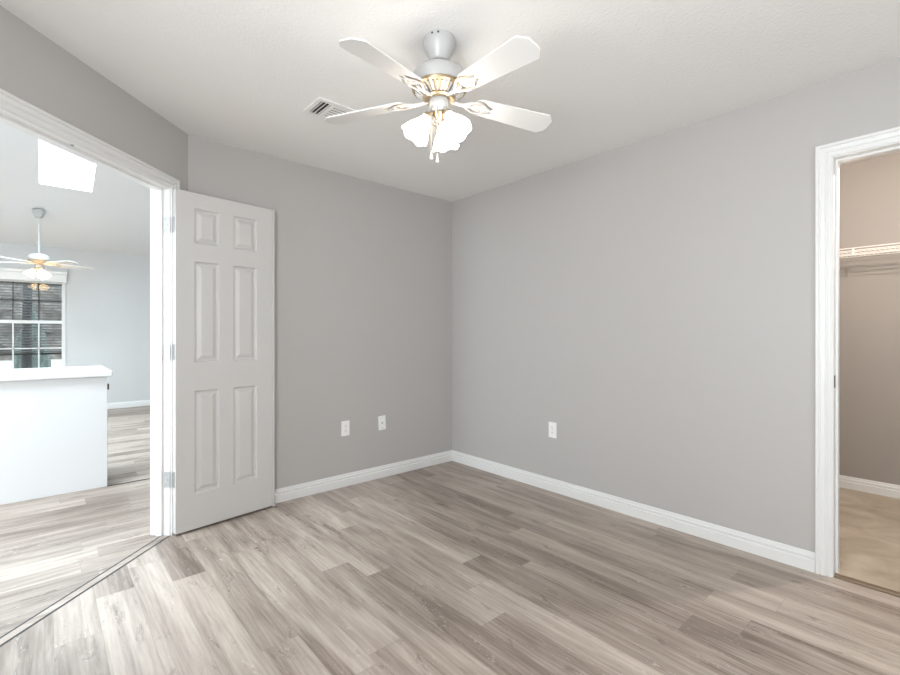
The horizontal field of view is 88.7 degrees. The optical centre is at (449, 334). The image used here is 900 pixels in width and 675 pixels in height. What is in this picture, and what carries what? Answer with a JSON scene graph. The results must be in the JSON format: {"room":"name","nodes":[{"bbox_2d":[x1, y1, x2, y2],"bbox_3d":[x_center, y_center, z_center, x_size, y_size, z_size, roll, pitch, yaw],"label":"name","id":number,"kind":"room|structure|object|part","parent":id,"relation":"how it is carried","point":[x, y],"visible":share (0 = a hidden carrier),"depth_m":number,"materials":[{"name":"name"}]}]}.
{"room":"empty bedroom","nodes":[
{"label":"empty bedroom","id":0,"kind":"room"},
{"bbox_2d":[0,242,149,402],"bbox_3d":[-6.553,-0.113,6.431,6.100,2.600,0.120,0,0,-41],"label":"wall","id":1,"kind":"structure","parent":0,"point":[108,305],"depth_m":7.33,"materials":[{"name":"grey paint"}]},
{"bbox_2d":[0,268,66,368],"bbox_3d":[-6.171,-0.192,6.695,0.922,1.497,0.190,0,0,-41],"label":"window","id":2,"kind":"structure","parent":1,"relation":"in","point":[12,275],"depth_m":6.79,"materials":[{"name":"white paint"}]},
{"bbox_2d":[0,281,61,355],"bbox_3d":[-6.271,-0.130,6.808,0.882,1.300,0.058,0,0,-41],"label":"window blind","id":3,"kind":"object","parent":2,"relation":"attached to","point":[1,282],"visible":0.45,"depth_m":6.84,"materials":[{"name":"grey plastic"}]},
{"bbox_3d":[-6.274,-0.762,6.811,0.882,0.035,0.050,0,0,-41],"label":"head rail","id":4,"kind":"part","parent":3,"relation":"part of","materials":[{"name":"grey plastic"}]},
{"bbox_3d":[-6.274,0.289,6.811,0.882,0.028,0.050,0,0,-41],"label":"rail","id":5,"kind":"part","parent":3,"relation":"part of","materials":[{"name":"grey"}]},
{"bbox_2d":[0,282,61,319],"bbox_3d":[-6.197,-0.484,6.725,0.798,0.552,0.010,0,0,-41],"label":"grille","id":6,"kind":"object","parent":2,"relation":"attached to","point":[12,299],"depth_m":6.70,"materials":[{"name":"grey"}]},
{"bbox_2d":[0,323,61,368],"bbox_3d":[-6.192,0.167,6.719,0.798,0.660,0.015,0,0,-41],"label":"grille","id":7,"kind":"object","parent":2,"relation":"attached to","point":[12,348],"depth_m":6.80,"materials":[{"name":"white paint"}]},
{"bbox_3d":[-6.162,-0.127,6.685,0.882,1.307,0.016,0,0,-41],"label":"casing","id":8,"kind":"part","parent":2,"relation":"part of","materials":[{"name":"white paint"}]},
{"bbox_2d":[107,400,149,408],"bbox_3d":[-6.508,1.139,6.380,6.100,0.095,0.017,0,0,-41],"label":"baseboard","id":9,"kind":"structure","parent":1,"relation":"attached to","point":[115,405],"depth_m":7.49,"materials":[{"name":"white paint"}]},
{"bbox_2d":[0,479,158,636],"bbox_3d":[-2.398,1.187,1.298,5.534,0.001,3.824,0,0,-41],"label":"floor","id":10,"kind":"structure","parent":0,"point":[52,546],"depth_m":2.64,"materials":[{"name":"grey wood"}]},
{"bbox_2d":[0,5,187,190],"bbox_3d":[-1.761,-0.823,1.889,0.115,4.020,2.095,0,0,4],"label":"wall","id":11,"kind":"structure","parent":0,"point":[34,69],"depth_m":2.11,"materials":[{"name":"grey paint"}]},
{"bbox_2d":[0,535,170,646],"bbox_3d":[-1.726,1.196,1.925,0.058,0.021,2.123,0,0,4],"label":"trim","id":12,"kind":"structure","parent":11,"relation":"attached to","point":[27,624],"depth_m":2.10,"materials":[{"name":"grey"}]},
{"bbox_2d":[0,88,179,535],"bbox_3d":[-1.748,0.129,2.100,0.153,2.116,1.371,0,0,4],"label":"door frame","id":13,"kind":"structure","parent":11,"relation":"attached to","point":[15,112],"depth_m":2.71,"materials":[{"name":"white paint"}]},
{"bbox_3d":[-1.774,0.129,2.757,0.019,2.116,0.064,0,0,4],"label":"casing leg","id":14,"kind":"part","parent":13,"relation":"part of","materials":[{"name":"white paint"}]},
{"bbox_3d":[-1.640,0.129,2.748,0.019,2.116,0.064,0,0,4],"label":"casing leg","id":15,"kind":"part","parent":13,"relation":"part of","materials":[{"name":"white paint"}]},
{"bbox_2d":[164,189,274,534],"bbox_3d":[-1.447,0.163,2.940,0.072,2.037,0.657,0,0,40],"label":"door","id":16,"kind":"structure","parent":11,"relation":"in","point":[224,250],"depth_m":2.90,"materials":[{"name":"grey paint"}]},
{"bbox_3d":[-1.668,-0.648,2.712,0.036,0.092,0.002,0,0,4],"label":"jamb plate","id":17,"kind":"part","parent":16,"relation":"part of","materials":[{"name":"silver metal"}]},
{"bbox_3d":[-1.668,0.103,2.712,0.036,0.092,0.002,0,0,4],"label":"jamb plate","id":18,"kind":"part","parent":16,"relation":"part of","materials":[{"name":"silver metal"}]},
{"bbox_3d":[-1.668,0.857,2.712,0.036,0.092,0.002,0,0,4],"label":"jamb plate","id":19,"kind":"part","parent":16,"relation":"part of","materials":[{"name":"silver metal"}]},
{"bbox_2d":[107,406,149,485],"bbox_3d":[-4.984,1.187,4.654,6.100,0.001,4.622,0,0,-41],"label":"floor","id":20,"kind":"structure","parent":0,"point":[128,429],"depth_m":4.96,"materials":[{"name":"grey wood"}]},
{"bbox_2d":[0,377,106,504],"bbox_3d":[-4.040,0.758,2.812,3.078,0.858,0.632,0,0,-41],"label":"base cabinet","id":21,"kind":"object","parent":20,"relation":"on","point":[53,432],"visible":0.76,"depth_m":3.38,"materials":[{"name":"white paint"}]},
{"bbox_2d":[0,366,112,381],"bbox_3d":[-4.092,0.306,2.858,3.160,0.042,0.835,0,0,-41],"label":"countertop","id":22,"kind":"structure","parent":21,"relation":"on","point":[24,374],"depth_m":3.47,"materials":[{"name":"white stone"}]},
{"bbox_2d":[188,135,451,488],"bbox_3d":[-0.824,-0.823,3.682,2.379,4.020,0.115,0,0,-41],"label":"wall","id":23,"kind":"structure","parent":0,"point":[363,268],"depth_m":3.63,"materials":[{"name":"grey paint"}]},
{"bbox_2d":[341,420,349,435],"bbox_3d":[-0.819,0.735,3.605,0.071,0.117,0.008,0,0,-41],"label":"wall outlet","id":24,"kind":"object","parent":23,"relation":"attached to","point":[345,425],"visible":1,"depth_m":3.60,"materials":[{"name":"white plastic"}]},
{"bbox_2d":[275,450,451,503],"bbox_3d":[-0.805,1.139,3.611,2.216,0.095,0.017,0,0,-41],"label":"baseboard","id":25,"kind":"structure","parent":23,"relation":"attached to","point":[283,494],"depth_m":3.66,"materials":[{"name":"white paint"}]},
{"bbox_2d":[378,415,385,429],"bbox_3d":[-0.565,0.735,3.828,0.076,0.120,0.008,0,0,-41],"label":"jack plate","id":26,"kind":"object","parent":23,"relation":"attached to","point":[381,419],"visible":1,"depth_m":3.83,"materials":[{"name":"white plastic"}]},
{"bbox_2d":[0,461,899,674],"bbox_3d":[0.082,1.187,1.537,3.630,0.001,4.300,0,0,-41],"label":"floor","id":27,"kind":"structure","parent":0,"point":[451,567],"depth_m":2.06,"materials":[{"name":"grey wood"}]},
{"bbox_2d":[0,0,899,255],"bbox_3d":[-3.007,-2.080,2.792,6.600,1.655,10.270,0,0,-41],"label":"ceiling","id":28,"kind":"structure","parent":0,"point":[609,75],"depth_m":2.21,"materials":[{"name":"white paint"}]},
{"bbox_2d":[0,209,93,278],"bbox_3d":[-5.398,-1.176,6.043,1.158,0.899,1.104,0,0,-41],"label":"ceiling fan","id":29,"kind":"object","parent":28,"relation":"hanging from","point":[38,259],"visible":1,"depth_m":5.96,"materials":[{"name":"white metal"}]},
{"bbox_3d":[-5.712,-0.924,5.860,0.450,0.006,0.124,-2,13,-23],"label":"blade","id":30,"kind":"part","parent":29,"relation":"part of","materials":[{"name":"white wood"}]},
{"bbox_3d":[-5.334,-0.924,5.633,0.124,0.006,0.450,12,0,-5],"label":"blade","id":31,"kind":"part","parent":29,"relation":"part of","materials":[{"name":"white wood"}]},
{"bbox_3d":[-5.457,-0.790,5.955,0.112,0.128,0.112,0,0,16],"label":"lamp shade","id":32,"kind":"part","parent":29,"relation":"part of","materials":[{"name":"white glass"}]},
{"bbox_3d":[-5.277,-0.790,5.955,0.112,0.128,0.112,0,0,-14],"label":"lamp shade","id":33,"kind":"part","parent":29,"relation":"part of","materials":[{"name":"white glass"}]},
{"bbox_3d":[-5.002,-0.924,5.923,0.450,0.006,0.124,2,-12,13],"label":"blade","id":34,"kind":"part","parent":29,"relation":"part of","materials":[{"name":"white wood"}]},
{"bbox_3d":[-5.174,-0.924,6.328,0.124,0.006,0.450,-14,-9,30],"label":"blade","id":35,"kind":"part","parent":29,"relation":"part of","materials":[{"name":"white wood"}]},
{"bbox_2d":[39,165,93,180],"bbox_3d":[-4.372,-2.159,5.268,0.600,0.435,1.250,0,0,-41],"label":"skylight","id":36,"kind":"object","parent":28,"relation":"attached to","point":[41,169],"visible":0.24,"depth_m":5.69,"materials":[{"name":"white paint"}]},
{"bbox_2d":[303,97,356,125],"bbox_3d":[-0.662,-1.247,2.584,0.260,0.012,0.210,0,0,-41],"label":"ceiling vent","id":37,"kind":"object","parent":28,"relation":"in","point":[322,108],"visible":0.77,"depth_m":2.54,"materials":[{"name":"white metal"}]},
{"bbox_2d":[325,29,551,162],"bbox_3d":[-0.029,-0.982,1.919,1.028,0.543,0.998,0,0,-41],"label":"ceiling fan","id":38,"kind":"object","parent":28,"relation":"hanging from","point":[438,82],"visible":1,"depth_m":1.89,"materials":[{"name":"white metal"}]},
{"bbox_3d":[-0.373,-0.983,2.045,0.384,0.006,0.126,-4,11,16],"label":"blade","id":39,"kind":"part","parent":38,"relation":"part of","materials":[{"name":"white wood"}]},
{"bbox_3d":[-0.236,-0.983,1.668,0.126,0.006,0.384,14,12,32],"label":"blade","id":40,"kind":"part","parent":38,"relation":"part of","materials":[{"name":"white wood"}]},
{"bbox_3d":[-0.144,-0.860,1.927,0.116,0.131,0.120,0,0,-41],"label":"lamp shade","id":41,"kind":"part","parent":38,"relation":"part of","materials":[{"name":"white glass"}]},
{"bbox_3d":[-0.074,-0.856,1.909,0.002,0.196,0.013,0,0,35],"label":"pull chain","id":42,"kind":"part","parent":38,"relation":"part of","materials":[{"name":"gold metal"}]},
{"bbox_3d":[-0.052,-0.849,1.908,0.002,0.209,0.011,0,0,9],"label":"pull chain","id":43,"kind":"part","parent":38,"relation":"part of","materials":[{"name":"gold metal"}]},
{"bbox_3d":[-0.057,-0.983,2.291,0.126,0.006,0.384,-12,-4,-3],"label":"blade","id":44,"kind":"part","parent":38,"relation":"part of","materials":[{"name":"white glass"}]},
{"bbox_3d":[-0.021,-0.860,2.053,0.116,0.131,0.118,0,0,-41],"label":"lamp shade","id":45,"kind":"part","parent":38,"relation":"part of","materials":[{"name":"white glass"}]},
{"bbox_3d":[0.014,-0.876,1.892,0.051,0.066,0.051,0,0,0],"label":"bulb","id":46,"kind":"part","parent":38,"relation":"part of","materials":[{"name":"white glass"}]},
{"bbox_3d":[0.031,-0.860,1.875,0.116,0.131,0.115,0,0,-1],"label":"lamp shade","id":47,"kind":"part","parent":38,"relation":"part of","materials":[{"name":"white glass"}]},
{"bbox_3d":[0.165,-0.983,1.681,0.126,0.006,0.384,15,-5,-38],"label":"blade","id":48,"kind":"part","parent":38,"relation":"part of","materials":[{"name":"white wood"}]},
{"bbox_3d":[0.276,-0.983,2.067,0.384,0.006,0.126,4,-14,-20],"label":"blade","id":49,"kind":"part","parent":38,"relation":"part of","materials":[{"name":"white wood"}]},
{"bbox_2d":[452,57,899,551],"bbox_3d":[1.486,-0.083,2.776,0.115,2.540,4.300,0,0,-41],"label":"wall","id":50,"kind":"structure","parent":0,"point":[651,300],"depth_m":2.84,"materials":[{"name":"grey paint"}]},
{"bbox_2d":[549,422,556,437],"bbox_3d":[0.777,0.724,3.487,0.008,0.117,0.071,0,0,-41],"label":"wall outlet","id":51,"kind":"object","parent":50,"relation":"attached to","point":[552,426],"visible":1,"depth_m":3.48,"materials":[{"name":"white plastic"}]},
{"bbox_2d":[452,450,814,572],"bbox_3d":[0.918,1.139,3.320,0.017,0.095,2.733,0,0,-41],"label":"baseboard","id":52,"kind":"structure","parent":50,"relation":"attached to","point":[773,550],"depth_m":2.86,"materials":[{"name":"white paint"}]},
{"bbox_2d":[815,126,899,576],"bbox_3d":[2.155,0.127,2.018,0.153,2.121,0.855,0,0,-41],"label":"door frame","id":53,"kind":"structure","parent":50,"relation":"attached to","point":[828,157],"depth_m":2.27,"materials":[{"name":"white paint"}]},
{"bbox_3d":[1.843,0.127,2.270,0.019,2.121,0.064,0,0,-41],"label":"casing leg","id":54,"kind":"part","parent":53,"relation":"part of","materials":[{"name":"white paint"}]},
{"bbox_2d":[834,573,899,597],"bbox_3d":[2.131,1.193,1.996,0.041,0.028,0.717,0,0,-41],"label":"trim","id":55,"kind":"structure","parent":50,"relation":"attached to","point":[838,576],"depth_m":2.17,"materials":[{"name":"brown wood"}]},
{"bbox_2d":[839,153,899,484],"bbox_3d":[2.991,-0.113,3.705,0.100,2.600,2.600,0,0,-41],"label":"wall","id":56,"kind":"structure","parent":0,"point":[869,190],"depth_m":3.45,"materials":[{"name":"grey paint"}]},
{"bbox_2d":[839,475,899,498],"bbox_3d":[2.947,1.139,3.666,0.017,0.095,2.600,0,0,-41],"label":"baseboard","id":57,"kind":"structure","parent":56,"relation":"attached to","point":[858,484],"depth_m":3.44,"materials":[{"name":"white paint"}]},
{"bbox_2d":[839,243,899,258],"bbox_3d":[2.838,-0.456,3.570,0.304,0.332,2.560,0,0,-41],"label":"wire shelf","id":58,"kind":"object","parent":56,"relation":"attached to","point":[852,250],"visible":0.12,"depth_m":3.28,"materials":[{"name":"white metal"}]},
{"bbox_2d":[839,487,899,591],"bbox_3d":[2.315,1.201,3.108,1.703,0.032,2.600,0,0,-41],"label":"floor","id":59,"kind":"structure","parent":0,"point":[869,523],"depth_m":2.69,"materials":[{"name":"beige carpet"}]},
{"bbox_2d":[839,150,899,165],"bbox_3d":[2.378,-1.363,3.164,1.735,0.100,2.800,0,0,-41],"label":"ceiling","id":60,"kind":"structure","parent":0,"point":[894,152],"depth_m":3.43,"materials":[{"name":"white paint"}]},
{"bbox_3d":[-2.313,1.282,3.291,8.900,0.130,10.700,0,0,-41],"label":"floor slab","id":61,"kind":"structure","parent":0,"visible":0},
{"bbox_2d":[15,478,149,502],"bbox_3d":[-3.453,1.196,2.920,6.100,0.023,0.012,0,0,-41],"label":"trim","id":62,"kind":"structure","parent":61,"relation":"on","point":[148,478],"depth_m":3.66,"materials":[{"name":"grey wood"}]},
{"label":"outside","id":63,"kind":"structure","parent":0,"visible":0},
{"bbox_2d":[0,359,61,368],"bbox_3d":[-15.252,1.437,21.648,60.000,0.100,33.850,0,0,-41],"label":"ground","id":64,"kind":"structure","parent":63,"point":[5,364],"depth_m":22.00,"materials":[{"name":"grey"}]},
{"bbox_2d":[21,284,32,367],"bbox_3d":[-8.045,-1.014,8.752,0.171,4.804,0.245,0,0,-41],"label":"tree","id":65,"kind":"object","parent":64,"relation":"on","point":[26,360],"visible":0.14,"depth_m":8.67,"materials":[{"name":"grey plant"}]},
{"bbox_2d":[0,283,61,360],"bbox_3d":[-21.777,-2.487,27.528,30.000,7.748,2.398,0,0,-41],"label":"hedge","id":66,"kind":"object","parent":64,"relation":"on","point":[52,356],"visible":0.02,"depth_m":25.72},
{"bbox_2d":[14,305,50,368],"bbox_3d":[-8.509,0.498,9.361,0.602,2.256,0.614,0,0,-41],"label":"tree","id":67,"kind":"object","parent":64,"relation":"on","point":[45,360],"visible":0.23,"depth_m":9.28,"materials":[{"name":"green plant"}]}
]}

